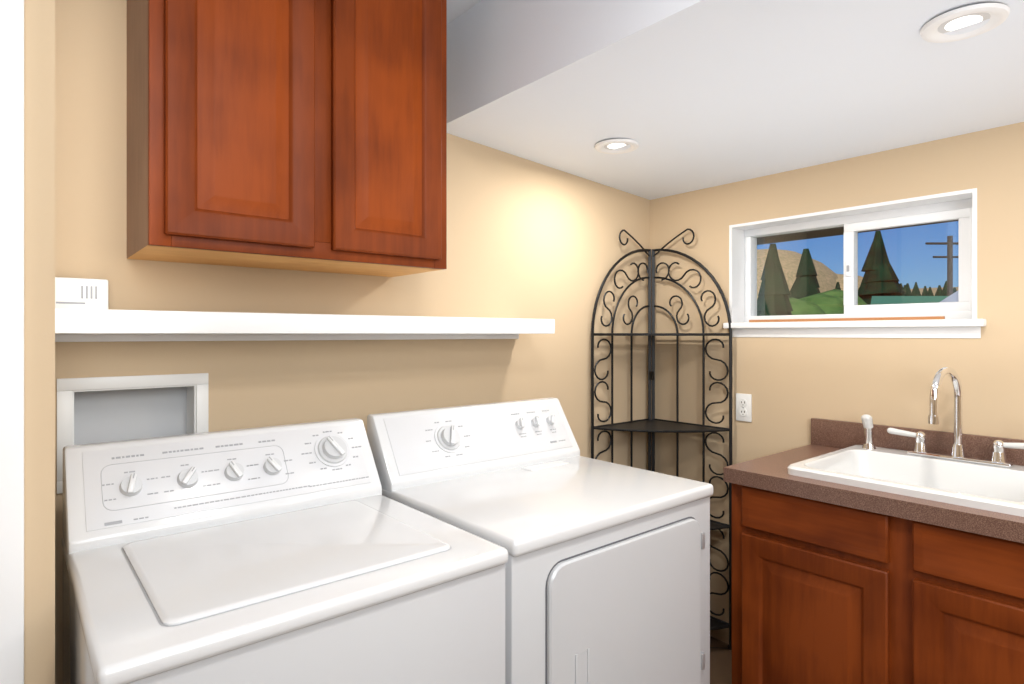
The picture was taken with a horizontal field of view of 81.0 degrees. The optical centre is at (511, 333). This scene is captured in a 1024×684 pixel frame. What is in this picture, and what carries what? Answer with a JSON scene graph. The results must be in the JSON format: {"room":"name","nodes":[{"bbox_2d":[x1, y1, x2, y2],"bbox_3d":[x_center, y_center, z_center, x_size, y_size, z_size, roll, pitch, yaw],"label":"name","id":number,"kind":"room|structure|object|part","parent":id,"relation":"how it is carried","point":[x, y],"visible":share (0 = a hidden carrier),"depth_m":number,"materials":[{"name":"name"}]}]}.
{"room":"laundry room","nodes":[
{"label":"laundry room","id":0,"kind":"room"},
{"bbox_2d":[24,0,54,683],"bbox_3d":[-0.979,0.137,1.170,0.115,2.400,0.550,0,0,-40],"label":"wall","id":1,"kind":"structure","parent":0,"point":[39,341],"depth_m":0.98,"materials":[{"name":"beige paint"}]},
{"bbox_2d":[0,0,23,683],"bbox_3d":[-0.917,0.237,1.015,0.140,2.200,0.268,0,0,-40],"label":"door frame","id":2,"kind":"structure","parent":1,"relation":"attached to","point":[11,341],"depth_m":0.95,"materials":[{"name":"white paint"}]},
{"bbox_2d":[55,0,649,683],"bbox_3d":[-0.802,0.037,1.781,4.020,2.600,0.160,0,0,-40],"label":"wall","id":3,"kind":"structure","parent":0,"point":[529,240],"depth_m":2.00,"materials":[{"name":"beige paint"}]},
{"bbox_2d":[57,373,207,493],"bbox_3d":[-0.992,0.244,1.578,0.332,0.275,0.104,0,0,-40],"label":"washer outlet box","id":4,"kind":"object","parent":3,"relation":"in","point":[100,409],"visible":0.5,"depth_m":1.59,"materials":[{"name":"white plastic"}]},
{"bbox_2d":[127,0,446,276],"bbox_3d":[-0.580,-0.620,1.638,0.758,0.857,0.343,0,0,-40],"label":"upper cabinet","id":5,"kind":"object","parent":3,"relation":"attached to","point":[304,135],"visible":1,"depth_m":1.47,"materials":[{"name":"brown wood"}]},
{"bbox_3d":[-0.620,-0.622,1.394,0.327,0.813,0.020,0,0,-40],"label":"door","id":6,"kind":"part","parent":5,"relation":"part of","materials":[{"name":"brown wood"}]},
{"bbox_3d":[-0.332,-0.622,1.634,0.327,0.813,0.020,0,0,-40],"label":"door","id":7,"kind":"part","parent":5,"relation":"part of","materials":[{"name":"brown wood"}]},
{"bbox_2d":[55,308,554,341],"bbox_3d":[-0.476,-0.018,1.804,1.466,0.073,0.221,0,0,-40],"label":"wall shelf","id":8,"kind":"object","parent":3,"relation":"attached to","point":[90,325],"visible":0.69,"depth_m":1.59,"materials":[{"name":"white paint"}]},
{"bbox_2d":[55,277,108,308],"bbox_3d":[-1.022,-0.092,1.414,0.116,0.077,0.041,0,0,-40],"label":"detector","id":9,"kind":"object","parent":8,"relation":"on","point":[78,293],"visible":0.67,"depth_m":1.40,"materials":[{"name":"white plastic"}]},
{"bbox_2d":[447,0,480,24],"bbox_3d":[-0.160,-1.163,-0.067,2.635,0.200,3.820,0,0,-40],"label":"ceiling","id":10,"kind":"structure","parent":0,"point":[456,9],"depth_m":1.95,"materials":[{"name":"white paint"}]},
{"bbox_2d":[710,636,731,683],"bbox_3d":[0.372,1.367,0.377,4.020,0.060,3.820,0,0,-40],"label":"floor","id":11,"kind":"structure","parent":0,"point":[720,662],"depth_m":2.44,"materials":[{"name":"brown tile"}]},
{"bbox_2d":[62,418,507,683],"bbox_3d":[-0.480,0.787,1.230,0.675,1.100,0.680,0,0,-40],"label":"washer","id":12,"kind":"object","parent":11,"relation":"on","point":[304,553],"visible":1,"depth_m":1.12,"materials":[{"name":"white metal"}]},
{"bbox_3d":[-0.648,0.336,1.431,0.671,0.198,0.155,0,0,-40],"label":"panel","id":13,"kind":"part","parent":12,"relation":"part of","materials":[{"name":"white metal"}]},
{"bbox_2d":[367,397,712,683],"bbox_3d":[0.077,0.784,1.713,0.741,1.105,0.672,0,0,-40],"label":"dryer","id":14,"kind":"object","parent":11,"relation":"on","point":[607,572],"visible":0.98,"depth_m":1.54,"materials":[{"name":"white metal"}]},
{"bbox_3d":[-0.091,0.334,1.913,0.737,0.203,0.150,0,0,-40],"label":"panel","id":15,"kind":"part","parent":14,"relation":"part of","materials":[{"name":"white metal"}]},
{"bbox_3d":[0.303,0.870,1.474,0.590,0.744,0.016,0,0,-40],"label":"door","id":16,"kind":"part","parent":14,"relation":"part of","materials":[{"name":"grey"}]},
{"bbox_2d":[591,228,731,649],"bbox_3d":[0.639,0.430,2.574,0.435,1.814,0.436,0,0,-40],"label":"rack","id":17,"kind":"object","parent":11,"relation":"on","point":[653,426],"visible":0.73,"depth_m":2.65,"materials":[{"name":"black metal"}]},
{"bbox_2d":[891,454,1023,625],"bbox_3d":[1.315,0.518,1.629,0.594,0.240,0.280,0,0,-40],"label":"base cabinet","id":18,"kind":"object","parent":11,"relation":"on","point":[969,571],"depth_m":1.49,"materials":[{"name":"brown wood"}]},
{"bbox_2d":[723,444,1023,545],"bbox_3d":[1.388,0.446,1.546,0.640,0.045,1.470,0,0,-40],"label":"countertop","id":19,"kind":"structure","parent":18,"relation":"on","point":[755,474],"depth_m":1.59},
{"bbox_2d":[447,0,1023,199],"bbox_3d":[1.382,-0.951,1.222,1.385,0.624,3.820,0,0,-40],"label":"ceiling","id":20,"kind":"structure","parent":0,"point":[690,95],"depth_m":1.74,"materials":[{"name":"white paint"}]},
{"bbox_2d":[595,139,638,153],"bbox_3d":[0.385,-0.685,2.200,0.162,0.010,0.162,0,0,-40],"label":"recessed light","id":21,"kind":"object","parent":20,"relation":"in","point":[607,146],"visible":1,"depth_m":2.19,"materials":[{"name":"white paint"}]},
{"bbox_2d":[920,3,1009,42],"bbox_3d":[1.008,-0.690,1.339,0.162,0.010,0.162,0,0,-40],"label":"recessed light","id":22,"kind":"object","parent":20,"relation":"in","point":[936,28],"visible":1,"depth_m":1.33,"materials":[{"name":"white paint"}]},
{"bbox_2d":[650,122,1023,643],"bbox_3d":[1.903,0.037,1.554,0.160,2.600,3.660,0,0,-40],"label":"wall","id":23,"kind":"structure","parent":0,"point":[793,386],"depth_m":2.28,"materials":[{"name":"beige paint"}]},
{"bbox_2d":[736,393,751,421],"bbox_3d":[0.976,0.310,2.530,0.009,0.116,0.070,0,0,-40],"label":"duplex electrical outlet","id":24,"kind":"object","parent":23,"relation":"attached to","point":[743,407],"visible":1,"depth_m":2.53,"materials":[{"name":"white plastic"}]},
{"bbox_2d":[723,188,985,337],"bbox_3d":[1.266,-0.227,2.289,0.192,0.482,0.898,0,0,-40],"label":"window unit","id":25,"kind":"structure","parent":23,"relation":"in","point":[956,319],"depth_m":2.24,"materials":[{"name":"white paint"}]},
{"bbox_3d":[1.303,-0.252,2.350,0.028,0.348,0.748,0,0,-40],"label":"glass","id":26,"kind":"part","parent":25,"relation":"part of","materials":[{"name":"clear glass"}]},
{"bbox_2d":[757,220,958,244],"bbox_3d":[2.018,-0.557,2.080,0.690,0.112,5.000,0,0,-40],"label":"roof","id":27,"kind":"structure","parent":23,"relation":"attached to","point":[798,236],"depth_m":3.02,"materials":[{"name":"brown"}]},
{"bbox_2d":[811,418,1023,461],"bbox_3d":[1.625,0.373,1.744,0.022,0.100,1.470,0,0,-40],"label":"backsplash","id":28,"kind":"structure","parent":23,"relation":"attached to","point":[824,432],"depth_m":2.01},
{"label":"outside","id":29,"kind":"structure","parent":0,"visible":0},
{"bbox_2d":[757,231,958,315],"bbox_3d":[114.158,4.537,231.152,454.665,72.903,340.000,0,0,-40],"label":"landscape","id":30,"kind":"structure","parent":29,"point":[813,297],"depth_m":25.89,"materials":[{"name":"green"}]}
]}

